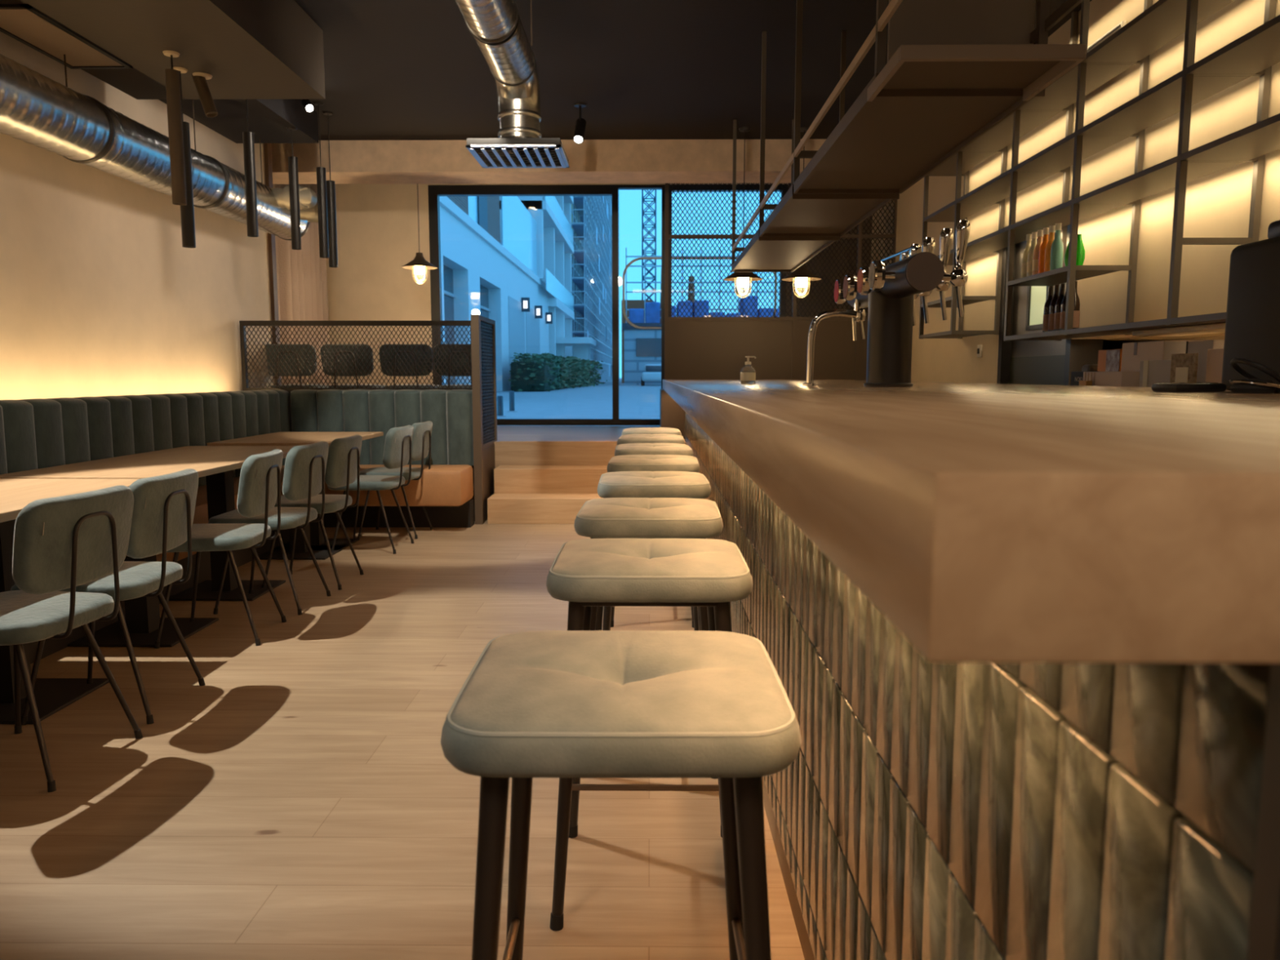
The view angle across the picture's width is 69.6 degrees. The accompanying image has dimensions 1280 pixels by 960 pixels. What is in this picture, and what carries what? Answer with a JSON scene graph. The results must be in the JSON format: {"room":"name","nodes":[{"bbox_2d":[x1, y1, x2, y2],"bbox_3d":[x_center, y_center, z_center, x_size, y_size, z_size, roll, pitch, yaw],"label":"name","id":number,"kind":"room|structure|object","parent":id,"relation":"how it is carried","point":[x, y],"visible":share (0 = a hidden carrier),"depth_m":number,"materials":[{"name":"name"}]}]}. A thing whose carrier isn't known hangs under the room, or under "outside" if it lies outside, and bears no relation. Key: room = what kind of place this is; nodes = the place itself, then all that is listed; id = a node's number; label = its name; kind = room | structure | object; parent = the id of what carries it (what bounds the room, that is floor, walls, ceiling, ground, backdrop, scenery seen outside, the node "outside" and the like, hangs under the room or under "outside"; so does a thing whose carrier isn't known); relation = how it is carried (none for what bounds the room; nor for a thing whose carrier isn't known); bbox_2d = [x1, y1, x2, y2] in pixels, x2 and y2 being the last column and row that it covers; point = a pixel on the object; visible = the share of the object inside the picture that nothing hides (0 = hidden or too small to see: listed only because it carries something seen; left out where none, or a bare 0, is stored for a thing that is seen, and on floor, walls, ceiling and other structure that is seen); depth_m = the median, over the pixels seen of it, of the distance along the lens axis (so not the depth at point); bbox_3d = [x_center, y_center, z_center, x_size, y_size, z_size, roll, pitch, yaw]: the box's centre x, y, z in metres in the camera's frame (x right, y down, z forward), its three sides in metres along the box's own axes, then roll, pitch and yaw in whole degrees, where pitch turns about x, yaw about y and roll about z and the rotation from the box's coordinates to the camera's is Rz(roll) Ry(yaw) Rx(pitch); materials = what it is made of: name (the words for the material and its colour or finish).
{"room":"cafe","nodes":[
{"label":"cafe","id":0,"kind":"room"},
{"bbox_2d":[0,31,274,399],"bbox_3d":[-3.324,-0.823,2.457,0.200,3.400,11.000,0,6,1],"label":"wall","id":1,"kind":"structure","parent":0,"point":[101,294],"depth_m":5.59,"materials":[{"name":"beige paint"}]},
{"bbox_2d":[263,143,281,385],"bbox_3d":[-3.376,-1.448,7.943,0.480,3.400,0.080,0,6,1],"label":"trim","id":2,"kind":"structure","parent":1,"relation":"attached to","point":[267,147],"depth_m":7.87,"materials":[{"name":"brown wood"}]},
{"bbox_2d":[0,0,324,99],"bbox_3d":[-2.491,-1.979,1.159,1.130,0.390,8.700,0,6,1],"label":"ceiling","id":3,"kind":"structure","parent":0,"point":[250,49],"depth_m":4.71,"materials":[{"name":"brown paint"}]},
{"bbox_2d":[0,4,132,69],"bbox_3d":[-2.881,-2.157,4.505,0.330,0.012,0.830,0,6,1],"label":"access panel","id":4,"kind":"object","parent":3,"relation":"attached to","point":[24,23],"visible":1,"depth_m":4.50,"materials":[{"name":"beige paint"}]},
{"bbox_2d":[162,50,186,205],"bbox_3d":[-2.399,-1.812,4.751,0.080,0.755,0.080,0,6,1],"label":"pendant","id":5,"kind":"object","parent":3,"relation":"hanging from","point":[175,124],"visible":1,"depth_m":4.73,"materials":[{"name":"brown metal"}]},
{"bbox_2d":[173,66,195,248],"bbox_3d":[-2.481,-1.748,5.011,0.080,0.940,0.080,0,6,1],"label":"pendant","id":6,"kind":"object","parent":3,"relation":"hanging from","point":[187,211],"visible":0.81,"depth_m":5.01,"materials":[{"name":"black metal"}]},
{"bbox_2d":[191,72,217,117],"bbox_3d":[-2.396,-2.124,5.067,0.137,0.246,0.100,0,6,1],"label":"spotlight","id":7,"kind":"object","parent":3,"relation":"attached to","point":[200,79],"visible":0.98,"depth_m":5.04,"materials":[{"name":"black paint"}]},
{"bbox_2d":[159,98,318,143],"bbox_3d":[-3.002,-2.218,2.018,0.850,0.330,10.450,0,6,1],"label":"ceiling","id":8,"kind":"structure","parent":0,"point":[268,119],"depth_m":6.66,"materials":[{"name":"black"}]},
{"bbox_2d":[0,53,318,240],"bbox_3d":[-2.832,-1.900,3.759,0.620,0.695,7.841,0,6,1],"label":"ventilation duct","id":9,"kind":"object","parent":8,"relation":"hanging from","point":[37,109],"visible":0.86,"depth_m":4.96,"materials":[{"name":"metal"}]},
{"bbox_2d":[270,186,317,209],"bbox_3d":[-2.698,-2.162,7.049,0.414,0.180,0.180,0,7,1],"label":"outlet","id":10,"kind":"object","parent":9,"relation":"attached to","point":[281,196],"depth_m":7.00,"materials":[{"name":"beige"}]},
{"bbox_2d":[299,201,318,222],"bbox_3d":[-2.652,-2.174,7.470,0.337,0.160,0.160,0,7,1],"label":"outlet","id":11,"kind":"object","parent":9,"relation":"attached to","point":[310,215],"depth_m":7.41,"materials":[{"name":"beige"}]},
{"bbox_2d":[242,99,258,237],"bbox_3d":[-2.555,-2.055,6.023,0.080,0.900,0.080,0,6,1],"label":"pendant","id":12,"kind":"object","parent":8,"relation":"hanging from","point":[247,136],"visible":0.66,"depth_m":6.01,"materials":[{"name":"black metal"}]},
{"bbox_2d":[285,126,301,249],"bbox_3d":[-2.567,-2.159,6.827,0.080,0.875,0.080,0,6,1],"label":"pendant","id":13,"kind":"object","parent":8,"relation":"hanging from","point":[292,161],"visible":1,"depth_m":6.81,"materials":[{"name":"black metal"}]},
{"bbox_2d":[288,391,475,520],"bbox_3d":[-2.234,-0.188,7.350,1.880,1.030,0.080,0,6,1],"label":"wall","id":14,"kind":"structure","parent":0,"point":[289,392],"depth_m":7.32,"materials":[{"name":"brown"}]},
{"bbox_2d":[239,320,472,391],"bbox_3d":[-2.221,-0.978,7.260,1.845,0.550,0.040,0,6,1],"label":"mesh screen","id":15,"kind":"object","parent":14,"relation":"on","point":[243,325],"visible":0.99,"depth_m":7.25,"materials":[{"name":"black metal"}]},
{"bbox_2d":[0,520,804,959],"bbox_3d":[-0.086,0.783,3.814,6.250,0.100,13.400,0,6,1],"label":"floor","id":16,"kind":"structure","parent":0,"point":[304,801],"depth_m":2.53,"materials":[{"name":"brown wood"}]},
{"bbox_2d":[0,478,137,724],"bbox_3d":[-2.262,0.473,2.760,0.750,0.755,1.830,0,6,1],"label":"dining table","id":17,"kind":"object","parent":16,"relation":"on","point":[51,695],"visible":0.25,"depth_m":3.24,"materials":[{"name":"brown wood"}]},
{"bbox_2d":[0,484,142,792],"bbox_3d":[-1.830,0.442,2.745,0.502,0.825,0.453,1,7,6],"label":"dining chair","id":18,"kind":"object","parent":16,"relation":"on","point":[64,542],"visible":1,"depth_m":2.63,"materials":[{"name":"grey fabric"}]},
{"bbox_2d":[10,468,204,724],"bbox_3d":[-1.845,0.387,3.224,0.502,0.825,0.453,0,6,-1],"label":"dining chair","id":19,"kind":"object","parent":16,"relation":"on","point":[164,506],"visible":0.73,"depth_m":3.11,"materials":[{"name":"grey fabric"}]},
{"bbox_2d":[0,445,295,647],"bbox_3d":[-2.244,0.272,4.529,0.750,0.755,1.650,0,6,1],"label":"dining table","id":20,"kind":"object","parent":16,"relation":"on","point":[217,464],"visible":0.52,"depth_m":4.26,"materials":[{"name":"brown wood"}]},
{"bbox_2d":[154,448,286,648],"bbox_3d":[-1.865,0.287,4.100,0.502,0.825,0.453,-1,7,-5],"label":"dining chair","id":21,"kind":"object","parent":16,"relation":"on","point":[260,481],"visible":0.9,"depth_m":3.97,"materials":[{"name":"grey fabric"}]},
{"bbox_2d":[0,389,474,664],"bbox_3d":[-2.128,0.173,4.093,1.600,1.050,6.450,0,6,1],"label":"banquette","id":22,"kind":"object","parent":16,"relation":"on","point":[35,433],"visible":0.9,"depth_m":6.34,"materials":[{"name":"fabric"}]},
{"bbox_2d":[208,440,331,614],"bbox_3d":[-1.850,0.226,4.635,0.502,0.825,0.453,0,7,2],"label":"dining chair","id":23,"kind":"object","parent":16,"relation":"on","point":[304,469],"visible":0.88,"depth_m":4.50,"materials":[{"name":"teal fabric"}]},
{"bbox_2d":[207,431,383,559],"bbox_3d":[-2.227,0.090,6.123,0.750,0.755,1.100,0,6,1],"label":"dining table","id":24,"kind":"object","parent":16,"relation":"on","point":[313,531],"visible":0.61,"depth_m":6.00,"materials":[{"name":"brown wood"}]},
{"bbox_2d":[262,434,364,590],"bbox_3d":[-1.829,0.167,5.151,0.502,0.825,0.453,0,6,1],"label":"dining chair","id":25,"kind":"object","parent":16,"relation":"on","point":[343,464],"visible":0.87,"depth_m":5.01,"materials":[{"name":"teal fabric"}]},
{"bbox_2d":[327,425,413,554],"bbox_3d":[-1.789,0.052,6.164,0.502,0.825,0.453,0,7,3],"label":"dining chair","id":26,"kind":"object","parent":16,"relation":"on","point":[398,440],"visible":0.93,"depth_m":6.02,"materials":[{"name":"teal fabric"}]},
{"bbox_2d":[356,421,432,538],"bbox_3d":[-1.783,-0.011,6.720,0.502,0.825,0.453,0,7,3],"label":"dining chair","id":27,"kind":"object","parent":16,"relation":"on","point":[422,433],"visible":0.81,"depth_m":6.59,"materials":[{"name":"teal fabric"}]},
{"bbox_2d":[471,314,497,524],"bbox_3d":[-1.257,-0.504,7.515,0.060,1.620,0.820,0,6,1],"label":"guard","id":28,"kind":"object","parent":16,"relation":"on","point":[482,328],"visible":1,"depth_m":7.33,"materials":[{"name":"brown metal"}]},
{"bbox_2d":[487,440,617,524],"bbox_3d":[-0.415,0.008,7.509,1.555,0.605,0.670,0,6,1],"label":"staircase","id":29,"kind":"structure","parent":16,"relation":"on","point":[522,494],"depth_m":7.50,"materials":[{"name":"brown wood"}]},
{"bbox_2d":[440,630,801,959],"bbox_3d":[-0.022,0.632,1.285,0.432,0.775,0.432,0,6,0],"label":"bar stool","id":30,"kind":"object","parent":16,"relation":"on","point":[592,704],"visible":1,"depth_m":1.10,"materials":[{"name":"grey fabric"}]},
{"bbox_2d":[573,497,723,778],"bbox_3d":[0.029,0.456,2.830,0.432,0.775,0.432,0,7,2],"label":"bar stool","id":31,"kind":"object","parent":16,"relation":"on","point":[628,517],"visible":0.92,"depth_m":2.60,"materials":[{"name":"grey fabric"}]},
{"bbox_2d":[546,537,752,930],"bbox_3d":[0.021,0.540,2.094,0.432,0.775,0.432,0,6,1],"label":"bar stool","id":32,"kind":"object","parent":16,"relation":"on","point":[713,574],"visible":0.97,"depth_m":1.90,"materials":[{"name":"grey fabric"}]},
{"bbox_2d":[617,434,684,444],"bbox_3d":[0.072,0.095,5.999,0.432,0.775,0.432,0,7,2],"label":"bar stool","id":33,"kind":"object","parent":16,"relation":"on","point":[628,438],"visible":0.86,"depth_m":5.77,"materials":[{"name":"grey fabric"}]},
{"bbox_2d":[622,427,681,435],"bbox_3d":[0.082,0.008,6.764,0.432,0.775,0.432,0,6,-1],"label":"bar stool","id":34,"kind":"object","parent":16,"relation":"on","point":[630,430],"visible":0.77,"depth_m":6.55,"materials":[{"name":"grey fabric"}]},
{"bbox_2d":[606,454,699,627],"bbox_3d":[0.066,0.275,4.419,0.432,0.775,0.432,0,7,2],"label":"bar stool","id":35,"kind":"object","parent":16,"relation":"on","point":[652,463],"visible":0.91,"depth_m":4.19,"materials":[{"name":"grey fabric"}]},
{"bbox_2d":[596,471,711,631],"bbox_3d":[0.052,0.363,3.644,0.432,0.775,0.432,0,6,0],"label":"bar stool","id":36,"kind":"object","parent":16,"relation":"on","point":[622,484],"visible":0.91,"depth_m":3.41,"materials":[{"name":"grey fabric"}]},
{"bbox_2d":[614,443,693,456],"bbox_3d":[0.073,0.188,5.184,0.432,0.775,0.432,0,6,-1],"label":"bar stool","id":37,"kind":"object","parent":16,"relation":"on","point":[628,448],"visible":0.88,"depth_m":4.96,"materials":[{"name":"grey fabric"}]},
{"bbox_2d":[659,388,1279,959],"bbox_3d":[0.937,0.115,4.691,1.402,1.030,8.523,0,6,-1],"label":"bar","id":38,"kind":"object","parent":16,"relation":"on","point":[924,809],"visible":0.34,"depth_m":0.81,"materials":[{"name":"brown tile"}]},
{"bbox_2d":[662,379,1279,663],"bbox_3d":[0.981,-0.444,4.644,1.616,0.086,8.552,0,6,1],"label":"countertop","id":39,"kind":"structure","parent":38,"relation":"on","point":[984,522],"depth_m":0.41,"materials":[{"name":"brown stone"}]},
{"bbox_2d":[802,297,866,386],"bbox_3d":[0.755,-0.536,3.575,0.240,0.340,0.056,0,6,1],"label":"tap","id":40,"kind":"object","parent":39,"relation":"on","point":[859,314],"visible":1,"depth_m":3.56,"materials":[{"name":"silver metal"}]},
{"bbox_2d":[834,219,970,386],"bbox_3d":[0.931,-0.613,3.308,0.329,0.553,0.774,0,6,1],"label":"tower","id":41,"kind":"object","parent":39,"relation":"on","point":[889,292],"visible":0.99,"depth_m":3.22,"materials":[{"name":"black metal"}]},
{"bbox_2d":[910,243,920,325],"bbox_3d":[1.027,-0.765,3.606,0.144,0.319,0.060,0,7,1],"label":"tap","id":42,"kind":"object","parent":41,"relation":"on","point":[915,296],"depth_m":3.60,"materials":[{"name":"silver metal"}]},
{"bbox_2d":[918,236,935,323],"bbox_3d":[1.025,-0.746,3.437,0.144,0.319,0.060,0,7,1],"label":"tap","id":43,"kind":"object","parent":41,"relation":"on","point":[928,243],"depth_m":3.42,"materials":[{"name":"silver metal"}]},
{"bbox_2d":[935,227,953,319],"bbox_3d":[1.023,-0.722,3.229,0.144,0.319,0.060,0,7,1],"label":"tap","id":44,"kind":"object","parent":41,"relation":"on","point":[946,236],"depth_m":3.21,"materials":[{"name":"silver metal"}]},
{"bbox_2d":[942,219,970,317],"bbox_3d":[1.021,-0.703,3.060,0.144,0.319,0.060,0,7,1],"label":"tap","id":45,"kind":"object","parent":41,"relation":"on","point":[957,277],"depth_m":3.04,"materials":[{"name":"silver metal"}]},
{"bbox_2d":[1151,382,1226,392],"bbox_3d":[1.367,-0.231,2.293,0.135,0.024,0.100,-1,7,-5],"label":"card terminal","id":46,"kind":"object","parent":39,"relation":"on","point":[1177,387],"visible":1,"depth_m":2.25,"materials":[{"name":"black plastic"}]},
{"bbox_2d":[1221,219,1279,392],"bbox_3d":[1.631,-0.423,2.227,0.265,0.420,0.286,0,6,1],"label":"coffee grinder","id":47,"kind":"object","parent":39,"relation":"on","point":[1252,324],"visible":0.8,"depth_m":2.25,"materials":[{"name":"black"}]},
{"bbox_2d":[1228,357,1279,393],"bbox_3d":[1.433,-0.242,2.131,0.117,0.082,0.111,0,6,1],"label":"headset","id":48,"kind":"object","parent":39,"relation":"on","point":[1253,384],"visible":0.98,"depth_m":2.10,"materials":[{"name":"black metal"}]},
{"bbox_2d":[1230,378,1276,393],"bbox_3d":[1.423,-0.218,2.134,0.090,0.034,0.090,0,7,1],"label":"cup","id":49,"kind":"object","parent":48,"relation":"on","point":[1250,385],"depth_m":2.10,"materials":[{"name":"black"}]},
{"bbox_3d":[2.217,0.322,3.355,0.465,0.920,4.040,0,6,1],"label":"countertop","id":50,"kind":"structure","parent":16,"relation":"on","visible":0},
{"bbox_2d":[1097,348,1122,371],"bbox_3d":[2.305,-0.450,4.464,0.083,0.363,0.220,0,6,1],"label":"packet","id":51,"kind":"object","parent":50,"relation":"on","point":[1108,360],"visible":0.32,"depth_m":4.43,"materials":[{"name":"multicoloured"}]},
{"bbox_2d":[1083,371,1139,386],"bbox_3d":[2.132,-0.359,4.144,0.122,0.256,0.360,0,6,1],"label":"carton","id":52,"kind":"object","parent":50,"relation":"on","point":[1122,379],"visible":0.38,"depth_m":4.03,"materials":[{"name":"beige cardboard"}]},
{"bbox_2d":[1138,360,1171,386],"bbox_3d":[2.138,-0.336,3.744,0.103,0.301,0.240,0,6,1],"label":"carton","id":53,"kind":"object","parent":50,"relation":"on","point":[1151,371],"visible":0.32,"depth_m":3.74,"materials":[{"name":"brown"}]},
{"bbox_2d":[1120,340,1196,371],"bbox_3d":[2.337,-0.424,4.129,0.192,0.388,0.352,0,6,1],"label":"carton","id":54,"kind":"object","parent":50,"relation":"on","point":[1133,353],"visible":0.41,"depth_m":4.07,"materials":[{"name":"beige cardboard"}]},
{"bbox_2d":[1169,353,1198,382],"bbox_3d":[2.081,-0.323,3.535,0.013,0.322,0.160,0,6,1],"label":"carton","id":55,"kind":"object","parent":50,"relation":"on","point":[1184,366],"visible":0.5,"depth_m":3.51,"materials":[{"name":"beige cardboard"}]},
{"bbox_2d":[1186,339,1224,382],"bbox_3d":[2.354,-0.379,3.767,0.152,0.380,0.180,0,6,1],"label":"carton","id":56,"kind":"object","parent":50,"relation":"on","point":[1200,347],"visible":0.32,"depth_m":3.73,"materials":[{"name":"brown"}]},
{"bbox_2d":[1205,348,1223,382],"bbox_3d":[2.168,-0.301,3.275,0.133,0.336,0.320,0,6,1],"label":"carton","id":57,"kind":"object","parent":50,"relation":"on","point":[1215,356],"visible":0.02,"depth_m":3.37,"materials":[{"name":"beige cardboard"}]},
{"bbox_2d":[493,426,684,468],"bbox_3d":[-0.546,-0.312,9.014,6.120,0.300,2.470,0,6,1],"label":"platform","id":58,"kind":"object","parent":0,"point":[506,453],"visible":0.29,"depth_m":7.79,"materials":[{"name":"brown wood"}]},
{"bbox_2d":[265,343,328,391],"bbox_3d":[-2.995,-0.768,8.059,0.453,0.825,0.502,0,7,-2],"label":"dining chair","id":59,"kind":"object","parent":58,"relation":"on","point":[273,360],"visible":0.4,"depth_m":7.81,"materials":[{"name":"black fabric"}]},
{"bbox_2d":[320,343,385,387],"bbox_3d":[-2.486,-0.767,8.054,0.453,0.825,0.502,0,7,3],"label":"dining chair","id":60,"kind":"object","parent":58,"relation":"on","point":[356,357],"visible":0.4,"depth_m":7.81,"materials":[{"name":"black fabric"}]},
{"bbox_2d":[378,343,439,387],"bbox_3d":[-1.995,-0.766,8.049,0.453,0.825,0.502,0,7,-1],"label":"dining chair","id":61,"kind":"object","parent":58,"relation":"on","point":[389,346],"visible":0.44,"depth_m":7.80,"materials":[{"name":"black fabric"}]},
{"bbox_2d":[433,343,471,387],"bbox_3d":[-1.535,-0.766,8.044,0.453,0.825,0.502,0,7,-2],"label":"dining chair","id":62,"kind":"object","parent":58,"relation":"on","point":[439,346],"visible":0.3,"depth_m":7.79,"materials":[{"name":"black fabric"}]},
{"bbox_2d":[664,182,897,380],"bbox_3d":[1.389,-1.856,9.135,2.285,2.740,0.050,0,6,1],"label":"screen","id":63,"kind":"object","parent":58,"relation":"on","point":[696,348],"visible":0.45,"depth_m":9.16,"materials":[{"name":"brown metal"}]},
{"bbox_2d":[325,182,871,385],"bbox_3d":[-0.531,-1.814,10.267,6.520,3.600,0.200,0,6,1],"label":"wall","id":64,"kind":"structure","parent":0,"point":[377,231],"depth_m":10.12,"materials":[{"name":"beige paint"}]},
{"bbox_2d":[427,184,615,425],"bbox_3d":[-1.292,-1.919,10.223,2.040,2.620,0.100,0,6,1],"label":"window","id":65,"kind":"structure","parent":64,"relation":"in","point":[434,191],"depth_m":10.10,"materials":[{"name":"black"}]},
{"bbox_2d":[271,138,826,183],"bbox_3d":[-0.551,-3.010,8.269,6.520,0.570,0.500,0,6,1],"label":"beam","id":66,"kind":"structure","parent":64,"relation":"attached to","point":[591,161],"depth_m":8.05,"materials":[{"name":"paint"}]},
{"bbox_2d":[614,184,665,425],"bbox_3d":[0.008,-1.918,10.209,0.560,2.620,0.100,0,6,1],"label":"window","id":67,"kind":"structure","parent":64,"relation":"in","point":[617,187],"depth_m":10.14,"materials":[{"name":"black metal"}]},
{"bbox_2d":[668,184,787,316],"bbox_3d":[0.948,-1.917,10.199,1.320,2.620,0.100,0,6,1],"label":"window","id":68,"kind":"structure","parent":64,"relation":"in","point":[729,188],"depth_m":10.03,"materials":[{"name":"black metal"}]},
{"bbox_2d":[622,257,776,328],"bbox_3d":[0.658,-2.065,10.172,1.700,0.780,0.002,0,6,1],"label":"sign","id":69,"kind":"object","parent":68,"relation":"attached to","point":[631,262],"depth_m":10.15,"materials":[{"name":"white"}]},
{"bbox_2d":[293,0,1092,140],"bbox_3d":[-0.422,-2.377,2.401,6.900,0.100,11.300,0,6,1],"label":"ceiling","id":70,"kind":"structure","parent":0,"point":[394,69],"depth_m":6.14,"materials":[{"name":"black paint"}]},
{"bbox_2d":[312,102,328,257],"bbox_3d":[-2.425,-2.276,7.003,0.080,1.142,0.080,0,6,1],"label":"pendant","id":71,"kind":"object","parent":70,"relation":"hanging from","point":[321,171],"visible":1,"depth_m":7.00,"materials":[{"name":"black metal"}]},
{"bbox_2d":[322,111,337,267],"bbox_3d":[-2.442,-2.284,7.264,0.080,1.185,0.080,0,6,1],"label":"pendant","id":72,"kind":"object","parent":70,"relation":"hanging from","point":[331,188],"visible":0.95,"depth_m":7.26,"materials":[{"name":"black metal"}]},
{"bbox_2d":[454,0,569,168],"bbox_3d":[-0.754,-1.999,2.805,0.550,0.742,6.010,0,6,1],"label":"duct","id":73,"kind":"object","parent":70,"relation":"hanging from","point":[497,28],"visible":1,"depth_m":5.29,"materials":[{"name":"metal"}]},
{"bbox_2d":[465,144,569,168],"bbox_3d":[-0.725,-1.949,5.558,0.550,0.018,0.550,0,7,1],"label":"grille","id":74,"kind":"object","parent":73,"relation":"attached to","point":[488,156],"depth_m":5.50,"materials":[{"name":"silver metal"}]},
{"bbox_2d":[723,127,762,297],"bbox_3d":[0.873,-2.236,7.738,0.336,1.388,0.336,0,6,1],"label":"cage pendant","id":75,"kind":"object","parent":70,"relation":"hanging from","point":[742,279],"visible":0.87,"depth_m":7.75,"materials":[{"name":"brown metal"}]},
{"bbox_2d":[781,126,822,297],"bbox_3d":[1.368,-2.236,7.733,0.336,1.388,0.336,0,6,1],"label":"cage pendant","id":76,"kind":"object","parent":70,"relation":"hanging from","point":[802,277],"visible":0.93,"depth_m":7.75,"materials":[{"name":"brown metal"}]},
{"bbox_2d":[731,0,1086,271],"bbox_3d":[0.960,-1.978,4.797,0.525,1.231,5.400,0,6,1],"label":"shelf","id":77,"kind":"object","parent":70,"relation":"hanging from","point":[954,70],"visible":1,"depth_m":3.08,"materials":[{"name":"brown wood"}]},
{"bbox_2d":[735,240,829,269],"bbox_3d":[0.990,-1.620,6.594,0.476,0.010,1.910,0,7,1],"label":"shelf board","id":78,"kind":"object","parent":77,"relation":"on","point":[757,255],"depth_m":6.57,"materials":[{"name":"brown metal"}]},
{"bbox_2d":[764,199,885,233],"bbox_3d":[0.973,-1.434,4.965,0.476,0.010,1.310,0,7,1],"label":"shelf board","id":79,"kind":"object","parent":77,"relation":"on","point":[789,215],"depth_m":4.96,"materials":[{"name":"brown metal"}]},
{"bbox_2d":[800,97,1022,189],"bbox_3d":[0.958,-1.268,3.504,0.476,0.010,1.570,0,7,1],"label":"shelf board","id":80,"kind":"object","parent":77,"relation":"on","point":[880,143],"depth_m":3.36,"materials":[{"name":"brown wood"}]},
{"bbox_2d":[871,0,1279,383],"bbox_3d":[2.558,-1.046,3.528,0.200,3.600,13.300,0,6,1],"label":"wall","id":81,"kind":"structure","parent":0,"point":[1218,203],"depth_m":4.69,"materials":[{"name":"beige paint"}]},
{"bbox_2d":[996,200,1102,385],"bbox_3d":[2.569,-0.586,5.855,0.185,2.160,1.100,0,6,1],"label":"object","id":82,"kind":"structure","parent":81,"relation":"in","point":[1053,362],"depth_m":5.96,"materials":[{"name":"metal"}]},
{"bbox_2d":[918,0,1279,341],"bbox_3d":[2.298,-1.631,4.430,0.328,1.838,5.248,0,6,1],"label":"shelving","id":83,"kind":"object","parent":81,"relation":"attached to","point":[1255,53],"visible":0.8,"depth_m":4.44,"materials":[{"name":"grey metal"}]},
{"bbox_2d":[1049,222,1063,270],"bbox_3d":[2.202,-1.225,4.855,0.062,0.250,0.062,6,9,43],"label":"drink bottle","id":84,"kind":"object","parent":83,"relation":"on","point":[1057,246],"visible":0.94,"depth_m":4.83,"materials":[{"name":"teal glass"}]},
{"bbox_2d":[1132,322,1225,336],"bbox_3d":[2.341,-0.573,3.368,0.210,0.023,1.670,0,6,1],"label":"shelf board","id":85,"kind":"object","parent":83,"relation":"attached to","point":[1215,327],"visible":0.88,"depth_m":3.85,"materials":[{"name":"beige wood"}]},
{"bbox_2d":[1102,332,1225,350],"bbox_3d":[2.859,-0.306,3.216,0.450,0.600,4.320,0,6,1],"label":"shelf","id":86,"kind":"object","parent":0,"point":[1108,344],"visible":0.05,"depth_m":5.07,"materials":[{"name":"beige paint"}]},
{"bbox_3d":[-0.540,-3.337,9.238,6.520,0.140,1.500,0,6,1],"label":"platform","id":87,"kind":"object","parent":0,"visible":0},
{"bbox_2d":[401,183,437,284],"bbox_3d":[-2.107,-2.567,8.738,0.336,1.388,0.336,0,6,1],"label":"cage pendant","id":88,"kind":"object","parent":87,"relation":"hanging from","point":[419,265],"visible":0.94,"depth_m":8.76,"materials":[{"name":"brown metal"}]},
{"bbox_3d":[-3.704,-1.676,9.058,0.200,3.600,2.300,0,6,1],"label":"wall","id":89,"kind":"structure","parent":0,"visible":0},
{"bbox_2d":[272,183,331,385],"bbox_3d":[-3.464,-1.800,8.991,0.123,2.601,2.002,1,7,5],"label":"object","id":90,"kind":"object","parent":89,"relation":"hanging from","point":[301,274],"visible":0.18,"depth_m":9.34,"materials":[{"name":"beige fabric"}]},
{"label":"outside","id":91,"kind":"structure","parent":0,"visible":0},
{"bbox_2d":[496,377,661,426],"bbox_3d":[1.203,-12.239,114.595,120.000,0.300,209.500,0,6,1],"label":"pavement","id":92,"kind":"structure","parent":91,"point":[635,402],"depth_m":20.86,"materials":[{"name":"grey concrete"}]},
{"bbox_2d":[439,195,595,391],"bbox_3d":[-7.435,-24.013,42.133,8.200,39.500,49.000,0,6,1],"label":"apartment building","id":93,"kind":"structure","parent":92,"relation":"on","point":[506,260],"depth_m":39.66,"materials":[{"name":"white"}]},
{"bbox_2d":[507,351,607,391],"bbox_3d":[-3.754,-5.691,48.716,2.922,1.660,24.302,0,6,1],"label":"hedge","id":94,"kind":"object","parent":92,"relation":"on","point":[535,372],"visible":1,"depth_m":38.63,"materials":[{"name":"green plant"}]},
{"bbox_2d":[570,195,619,382],"bbox_3d":[-9.270,-32.175,107.331,11.160,40.960,79.640,0,6,1],"label":"scaffolded building","id":95,"kind":"structure","parent":92,"relation":"on","point":[591,216],"depth_m":86.71,"materials":[{"name":"concrete"}]},
{"bbox_2d":[621,299,652,382],"bbox_3d":[-0.230,-11.941,80.170,2.550,6.900,6.000,0,6,1],"label":"brick block","id":96,"kind":"object","parent":92,"relation":"on","point":[631,304],"visible":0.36,"depth_m":76.88,"materials":[{"name":"brown"}]},
{"bbox_2d":[641,189,656,302],"bbox_3d":[1.131,-43.690,113.781,3.000,62.503,3.000,0,6,1],"label":"tower crane","id":97,"kind":"object","parent":92,"relation":"on","point":[654,277],"visible":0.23,"depth_m":114.74,"materials":[{"name":"blue metal"}]},
{"bbox_2d":[640,364,661,386],"bbox_3d":[0.966,-6.692,58.612,1.760,1.350,4.000,0,6,1],"label":"parked car","id":98,"kind":"object","parent":92,"relation":"on","point":[653,371],"visible":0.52,"depth_m":56.76,"materials":[{"name":"grey"}]},
{"bbox_2d":[622,295,778,385],"bbox_3d":[6.878,-9.770,64.239,16.000,6.194,6.400,0,6,1],"label":"construction site","id":99,"kind":"object","parent":92,"relation":"on","point":[642,347],"visible":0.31,"depth_m":61.58,"materials":[{"name":"blue"}]},
{"bbox_2d":[625,247,779,323],"bbox_3d":[6.831,-12.283,69.036,15.800,10.100,0.100,0,6,1],"label":"scaffold","id":100,"kind":"object","parent":92,"relation":"on","point":[626,255],"visible":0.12,"depth_m":68.71,"materials":[{"name":"silver metal"}]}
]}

